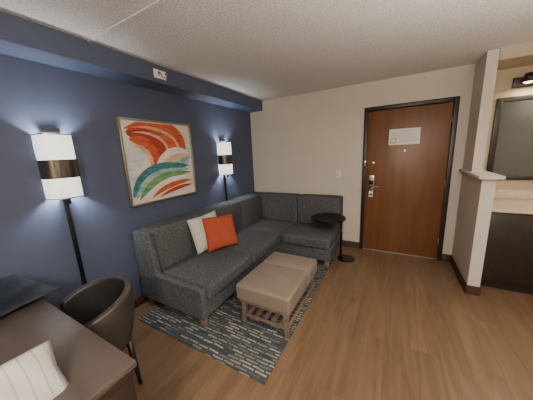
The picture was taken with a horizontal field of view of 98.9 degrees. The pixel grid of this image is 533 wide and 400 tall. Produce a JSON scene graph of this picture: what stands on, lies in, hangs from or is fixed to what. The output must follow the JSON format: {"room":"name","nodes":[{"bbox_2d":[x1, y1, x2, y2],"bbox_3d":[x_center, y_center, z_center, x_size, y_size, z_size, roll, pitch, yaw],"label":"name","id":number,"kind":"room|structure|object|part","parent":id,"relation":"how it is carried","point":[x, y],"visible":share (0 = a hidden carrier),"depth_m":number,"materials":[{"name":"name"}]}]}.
{"room":"hotel room","nodes":[
{"label":"hotel room","id":0,"kind":"room"},
{"bbox_2d":[0,53,254,309],"bbox_3d":[-1.871,0.102,1.577,0.120,2.440,6.500,4,13,29],"label":"wall","id":1,"kind":"structure","parent":0,"point":[36,244],"depth_m":1.98,"materials":[{"name":"blue paint"}]},
{"bbox_2d":[31,128,86,284],"bbox_3d":[-1.570,0.198,1.863,0.141,1.510,0.228,4,13,29],"label":"wall sconce","id":2,"kind":"object","parent":1,"relation":"attached to","point":[58,167],"visible":0.94,"depth_m":1.72,"materials":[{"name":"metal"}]},
{"bbox_3d":[-1.593,-0.257,1.770,0.131,0.480,0.216,4,13,29],"label":"lamp shade","id":3,"kind":"part","parent":2,"relation":"part of","materials":[{"name":"white fabric"}]},
{"bbox_3d":[-1.611,0.464,1.947,0.018,0.960,0.028,4,13,29],"label":"cord","id":4,"kind":"part","parent":2,"relation":"part of","materials":[{"name":"black metal"}]},
{"bbox_2d":[134,295,148,307],"bbox_3d":[-1.759,1.251,1.780,0.012,0.100,6.500,4,13,29],"label":"baseboard","id":5,"kind":"structure","parent":1,"relation":"attached to","point":[140,300],"depth_m":2.46,"materials":[{"name":"brown wood"}]},
{"bbox_2d":[114,116,196,206],"bbox_3d":[-1.179,-0.441,2.595,0.045,0.870,0.880,4,13,29],"label":"framed artwork","id":6,"kind":"object","parent":1,"relation":"attached to","point":[156,156],"visible":1,"depth_m":2.50,"materials":[{"name":"beige"}]},
{"bbox_3d":[-1.387,-0.355,2.228,0.045,0.870,0.018,4,13,29],"label":"frame","id":7,"kind":"part","parent":6,"relation":"part of","materials":[{"name":"beige wood"}]},
{"bbox_3d":[-1.199,-0.857,2.510,0.045,0.018,0.844,4,13,29],"label":"frame","id":8,"kind":"part","parent":6,"relation":"part of","materials":[{"name":"beige wood"}]},
{"bbox_3d":[-1.159,-0.024,2.680,0.045,0.018,0.844,4,13,29],"label":"frame","id":9,"kind":"part","parent":6,"relation":"part of","materials":[{"name":"beige wood"}]},
{"bbox_3d":[-0.971,-0.526,2.963,0.045,0.870,0.018,4,13,29],"label":"frame","id":10,"kind":"part","parent":6,"relation":"part of","materials":[{"name":"beige wood"}]},
{"bbox_2d":[217,139,232,200],"bbox_3d":[-0.593,-0.191,3.587,0.141,1.490,0.228,4,13,29],"label":"wall sconce","id":11,"kind":"object","parent":1,"relation":"attached to","point":[225,161],"visible":0.94,"depth_m":3.43,"materials":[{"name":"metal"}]},
{"bbox_3d":[-0.615,-0.636,3.496,0.131,0.480,0.216,4,13,29],"label":"lamp shade","id":12,"kind":"part","parent":11,"relation":"part of","materials":[{"name":"white fabric"}]},
{"bbox_3d":[-0.634,0.074,3.672,0.018,0.940,0.028,4,13,29],"label":"cord","id":13,"kind":"part","parent":11,"relation":"part of","materials":[{"name":"black metal"}]},
{"bbox_2d":[0,11,262,112],"bbox_3d":[-1.757,-1.002,1.257,0.260,0.160,6.500,4,13,29],"label":"soffit","id":14,"kind":"structure","parent":0,"point":[20,37],"depth_m":1.82,"materials":[{"name":"blue paint"}]},
{"bbox_2d":[153,68,166,79],"bbox_3d":[-1.029,-1.231,2.230,0.048,0.080,0.135,4,13,29],"label":"fire alarm strobe","id":15,"kind":"object","parent":14,"relation":"attached to","point":[159,74],"visible":1,"depth_m":2.23,"materials":[{"name":"white plastic"}]},
{"bbox_2d":[0,0,532,100],"bbox_3d":[0.184,-1.005,0.173,4.940,0.100,6.770,4,13,29],"label":"ceiling","id":16,"kind":"structure","parent":0,"point":[262,50],"depth_m":1.77,"materials":[{"name":"white paint"}]},
{"bbox_2d":[87,0,167,41],"bbox_3d":[-0.141,-1.118,1.061,2.740,0.004,0.025,4,13,29],"label":"trim","id":17,"kind":"structure","parent":16,"relation":"attached to","point":[157,3],"depth_m":1.47,"materials":[{"name":"white paint"}]},
{"bbox_2d":[122,246,532,399],"bbox_3d":[0.301,1.481,0.682,4.940,0.100,6.770,4,13,29],"label":"floor","id":18,"kind":"structure","parent":0,"point":[378,325],"depth_m":1.81,"materials":[{"name":"brown wood"}]},
{"bbox_2d":[0,298,136,399],"bbox_3d":[-1.303,1.039,1.050,1.450,0.766,0.680,4,13,29],"label":"writing desk","id":19,"kind":"object","parent":18,"relation":"on","point":[94,368],"visible":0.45,"depth_m":0.98,"materials":[{"name":"laminate"}]},
{"bbox_2d":[0,275,62,317],"bbox_3d":[-1.583,0.571,1.346,0.560,0.067,0.360,2,12,20],"label":"television","id":20,"kind":"object","parent":19,"relation":"on","point":[16,292],"visible":1,"depth_m":1.35,"materials":[{"name":"black glass"}]},
{"bbox_2d":[0,339,68,399],"bbox_3d":[-0.869,0.637,0.658,0.160,0.178,0.445,4,13,29],"label":"cushion","id":21,"kind":"object","parent":19,"relation":"on","point":[34,374],"visible":1,"depth_m":0.77,"materials":[{"name":"fabric"}]},
{"bbox_3d":[-0.700,1.114,0.725,0.045,0.694,0.650,4,13,29],"label":"panel","id":22,"kind":"part","parent":19,"relation":"part of","materials":[{"name":"brown wood"}]},
{"bbox_2d":[59,275,142,384],"bbox_3d":[-1.091,0.945,1.516,0.516,0.745,0.432,4,13,29],"label":"barrel chair","id":23,"kind":"object","parent":18,"relation":"on","point":[105,306],"visible":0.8,"depth_m":1.53,"materials":[{"name":"brown leather"}]},
{"bbox_3d":[-0.914,1.120,1.577,0.056,0.362,0.040,-8,13,-22],"label":"leg","id":24,"kind":"part","parent":23,"relation":"part of","materials":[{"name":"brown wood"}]},
{"bbox_2d":[138,259,332,384],"bbox_3d":[-0.156,1.020,2.764,1.440,0.009,2.020,4,13,29],"label":"area rug","id":25,"kind":"object","parent":18,"relation":"on","point":[252,348],"visible":0.6,"depth_m":2.02,"materials":[{"name":"carpet"}]},
{"bbox_2d":[236,252,316,337],"bbox_3d":[0.144,0.889,2.306,0.536,0.403,0.780,4,13,29],"label":"bench ottoman","id":26,"kind":"object","parent":25,"relation":"on","point":[277,284],"visible":1,"depth_m":2.07,"materials":[{"name":"beige leather"}]},
{"bbox_3d":[-0.197,1.036,2.140,0.048,0.212,0.048,4,13,29],"label":"leg","id":27,"kind":"part","parent":26,"relation":"part of","materials":[{"name":"grey wood"}]},
{"bbox_3d":[-0.017,1.078,2.036,0.430,0.025,0.018,4,13,29],"label":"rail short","id":28,"kind":"part","parent":26,"relation":"part of","materials":[{"name":"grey wood"}]},
{"bbox_2d":[236,262,308,314],"bbox_3d":[0.070,0.800,2.162,0.536,0.166,0.498,4,13,29],"label":"cushion","id":29,"kind":"object","parent":26,"relation":"on","point":[275,287],"depth_m":2.03,"materials":[{"name":"beige leather"}]},
{"bbox_3d":[0.170,1.060,1.938,0.048,0.212,0.048,4,13,29],"label":"leg","id":30,"kind":"part","parent":26,"relation":"part of","materials":[{"name":"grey wood"}]},
{"bbox_2d":[263,252,316,282],"bbox_3d":[0.260,0.723,2.496,0.536,0.166,0.278,4,13,29],"label":"cushion","id":31,"kind":"object","parent":26,"relation":"on","point":[309,265],"depth_m":2.42,"materials":[{"name":"beige leather"}]},
{"bbox_3d":[0.342,1.022,2.224,0.018,0.025,0.680,4,13,29],"label":"rail long","id":32,"kind":"part","parent":26,"relation":"part of","materials":[{"name":"grey wood"}]},
{"bbox_3d":[0.494,0.928,2.509,0.048,0.212,0.048,4,13,29],"label":"leg","id":33,"kind":"part","parent":26,"relation":"part of","materials":[{"name":"grey wood"}]},
{"bbox_2d":[132,192,342,327],"bbox_3d":[-0.068,0.527,3.039,1.649,0.856,2.409,4,13,29],"label":"sectional sofa","id":34,"kind":"object","parent":18,"relation":"on","point":[172,272],"visible":0.89,"depth_m":2.66,"materials":[{"name":"grey fabric"}]},
{"bbox_3d":[-0.947,0.697,2.204,0.900,0.740,0.068,4,13,29],"label":"panel","id":35,"kind":"part","parent":34,"relation":"part of","materials":[{"name":"grey fabric"}]},
{"bbox_2d":[186,211,216,254],"bbox_3d":[-0.721,0.383,2.761,0.195,0.423,0.439,6,14,36],"label":"throw pillow","id":36,"kind":"object","parent":34,"relation":"on","point":[196,226],"visible":0.55,"depth_m":2.62,"materials":[{"name":"white fabric"}]},
{"bbox_3d":[-0.579,1.122,2.113,0.060,0.090,0.044,4,13,29],"label":"leg","id":37,"kind":"part","parent":34,"relation":"part of","materials":[{"name":"grey wood"}]},
{"bbox_3d":[-0.620,0.743,2.497,0.682,0.184,0.725,4,13,29],"label":"seat","id":38,"kind":"part","parent":34,"relation":"part of","materials":[{"name":"grey fabric"}]},
{"bbox_2d":[202,213,237,251],"bbox_3d":[-0.555,0.388,2.773,0.413,0.398,0.226,-10,14,-33],"label":"throw pillow","id":39,"kind":"object","parent":34,"relation":"on","point":[220,232],"visible":1,"depth_m":2.70,"materials":[{"name":"orange fabric"}]},
{"bbox_3d":[-0.268,0.599,3.118,0.682,0.184,0.712,4,13,29],"label":"seat","id":40,"kind":"part","parent":34,"relation":"part of","materials":[{"name":"grey fabric"}]},
{"bbox_3d":[0.053,0.468,3.686,0.663,0.184,0.599,4,13,29],"label":"seat corner","id":41,"kind":"part","parent":34,"relation":"part of","materials":[{"name":"grey fabric"}]},
{"bbox_2d":[311,213,354,261],"bbox_3d":[0.946,0.550,3.279,0.605,0.622,0.480,4,13,29],"label":"side table","id":42,"kind":"object","parent":18,"relation":"on","point":[319,217],"visible":1,"depth_m":3.25,"materials":[{"name":"black metal"}]},
{"bbox_3d":[1.072,0.548,3.283,0.026,0.588,0.026,4,13,29],"label":"post","id":43,"kind":"part","parent":42,"relation":"part of","materials":[{"name":"black metal"}]},
{"bbox_2d":[363,248,436,259],"bbox_3d":[1.966,0.785,3.429,0.950,0.007,0.100,4,13,29],"label":"threshold","id":44,"kind":"object","parent":18,"relation":"on","point":[363,248],"visible":0.36,"depth_m":3.37,"materials":[{"name":"brown wood"}]},
{"bbox_2d":[480,190,532,294],"bbox_3d":[3.073,0.459,2.290,1.517,1.000,0.639,4,13,29],"label":"vanity cabinet","id":45,"kind":"object","parent":18,"relation":"on","point":[508,259],"visible":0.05,"depth_m":2.32,"materials":[{"name":"brown wood"}]},
{"bbox_2d":[492,198,532,213],"bbox_3d":[3.056,0.084,2.213,1.517,0.034,0.637,4,13,29],"label":"countertop","id":46,"kind":"structure","parent":45,"relation":"on","point":[502,205],"depth_m":2.35,"materials":[{"name":"beige stone"}]},
{"bbox_2d":[250,65,532,241],"bbox_3d":[1.843,-0.416,3.250,4.940,2.440,0.150,4,13,29],"label":"wall","id":47,"kind":"structure","parent":0,"point":[300,142],"depth_m":3.55,"materials":[{"name":"beige paint"}]},
{"bbox_2d":[336,171,340,177],"bbox_3d":[1.129,-0.403,3.564,0.070,0.115,0.011,4,13,29],"label":"light switch","id":48,"kind":"object","parent":47,"relation":"attached to","point":[338,173],"visible":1,"depth_m":3.56,"materials":[{"name":"white plastic"}]},
{"bbox_2d":[342,240,358,247],"bbox_3d":[0.646,0.665,4.084,1.903,0.100,0.012,4,13,29],"label":"baseboard","id":49,"kind":"object","parent":47,"relation":"attached to","point":[344,242],"visible":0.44,"depth_m":3.69,"materials":[{"name":"brown wood"}]},
{"bbox_2d":[359,108,368,248],"bbox_3d":[1.475,-0.271,3.450,0.050,2.110,0.122,4,13,29],"label":"door frame","id":50,"kind":"structure","parent":47,"relation":"attached to","point":[366,111],"depth_m":3.38,"materials":[{"name":"black paint"}]},
{"bbox_2d":[363,102,453,258],"bbox_3d":[1.911,-0.218,3.210,0.950,2.047,0.045,4,13,29],"label":"door","id":51,"kind":"structure","parent":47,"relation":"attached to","point":[403,215],"depth_m":3.17,"materials":[{"name":"brown wood"}]},
{"bbox_2d":[368,175,373,190],"bbox_3d":[1.550,-0.248,3.372,0.070,0.230,0.016,4,13,29],"label":"lock plate","id":52,"kind":"object","parent":51,"relation":"attached to","point":[371,188],"visible":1,"depth_m":3.37,"materials":[{"name":"silver metal"}]},
{"bbox_2d":[364,161,379,187],"bbox_3d":[1.529,-0.377,3.311,0.225,0.392,0.058,4,13,29],"label":"door handle","id":53,"kind":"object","parent":51,"relation":"attached to","point":[370,181],"depth_m":3.33,"materials":[{"name":"silver metal"}]},
{"bbox_2d":[389,127,420,144],"bbox_3d":[1.851,-0.853,3.066,0.360,0.210,0.007,4,13,29],"label":"notice","id":54,"kind":"object","parent":51,"relation":"attached to","point":[403,136],"visible":1,"depth_m":3.06,"materials":[{"name":"white paper"}]},
{"bbox_2d":[368,97,454,111],"bbox_3d":[1.865,-1.250,3.003,0.950,0.050,0.122,4,13,29],"label":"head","id":55,"kind":"object","parent":47,"relation":"attached to","point":[448,99],"visible":0.83,"depth_m":2.93},
{"bbox_2d":[441,254,450,261],"bbox_3d":[2.442,0.784,3.094,0.105,0.100,0.012,4,13,29],"label":"baseboard","id":56,"kind":"object","parent":47,"relation":"attached to","point":[445,257],"visible":0.86,"depth_m":3.09,"materials":[{"name":"brown wood"}]},
{"bbox_2d":[486,94,532,179],"bbox_3d":[3.045,-0.661,2.403,1.010,0.910,0.035,4,13,29],"label":"framed mirror","id":57,"kind":"object","parent":47,"relation":"attached to","point":[510,155],"visible":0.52,"depth_m":2.55,"materials":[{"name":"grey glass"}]},
{"bbox_2d":[494,190,532,198],"bbox_3d":[3.203,-0.043,2.465,1.517,0.099,0.018,4,13,29],"label":"backsplash","id":58,"kind":"structure","parent":47,"relation":"attached to","point":[511,194],"depth_m":2.64,"materials":[{"name":"beige stone"}]},
{"bbox_2d":[497,42,532,69],"bbox_3d":[3.033,-1.408,2.011,1.540,0.110,0.420,4,13,29],"label":"header","id":59,"kind":"object","parent":47,"relation":"attached to","point":[519,55],"visible":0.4,"depth_m":2.19,"materials":[{"name":"beige paint"}]},
{"bbox_2d":[512,72,532,87],"bbox_3d":[2.992,-1.238,2.227,0.800,0.115,0.160,4,13,29],"label":"vanity light","id":60,"kind":"object","parent":47,"relation":"attached to","point":[527,80],"visible":1,"depth_m":2.41,"materials":[{"name":"black paint"}]},
{"bbox_2d":[442,64,475,254],"bbox_3d":[2.444,-0.376,2.919,0.145,2.440,0.150,4,13,29],"label":"wall","id":61,"kind":"structure","parent":0,"point":[468,70],"depth_m":2.82,"materials":[{"name":"beige paint"}]},
{"bbox_2d":[437,96,460,260],"bbox_3d":[2.349,-0.213,2.968,0.050,2.110,0.122,4,13,29],"label":"door frame","id":62,"kind":"structure","parent":61,"relation":"attached to","point":[457,98],"depth_m":2.90,"materials":[{"name":"black paint"}]},
{"bbox_2d":[452,173,495,286],"bbox_3d":[2.320,0.320,2.605,0.100,1.215,0.780,4,13,29],"label":"wall","id":63,"kind":"structure","parent":0,"point":[476,196],"depth_m":2.36,"materials":[{"name":"beige paint"}]},
{"bbox_2d":[450,255,466,293],"bbox_3d":[2.291,0.865,2.734,0.012,0.100,0.780,4,13,29],"label":"baseboard","id":64,"kind":"structure","parent":63,"relation":"attached to","point":[453,263],"depth_m":2.66,"materials":[{"name":"brown wood"}]},
{"bbox_2d":[466,285,480,295],"bbox_3d":[2.159,0.944,2.376,0.112,0.100,0.012,4,13,29],"label":"baseboard","id":65,"kind":"object","parent":63,"relation":"attached to","point":[472,290],"visible":1,"depth_m":2.37,"materials":[{"name":"brown wood"}]},
{"bbox_2d":[459,169,505,179],"bbox_3d":[2.283,-0.286,2.456,0.180,0.035,0.830,4,13,29],"label":"wall cap","id":66,"kind":"object","parent":63,"relation":"on","point":[485,175],"depth_m":2.19,"materials":[{"name":"beige paint"}]},
{"bbox_2d":[463,49,499,171],"bbox_3d":[2.350,-0.929,2.521,0.090,1.190,0.400,4,13,29],"label":"pier","id":67,"kind":"object","parent":66,"relation":"on","point":[485,73],"visible":1,"depth_m":2.40,"materials":[{"name":"beige paint"}]}
]}

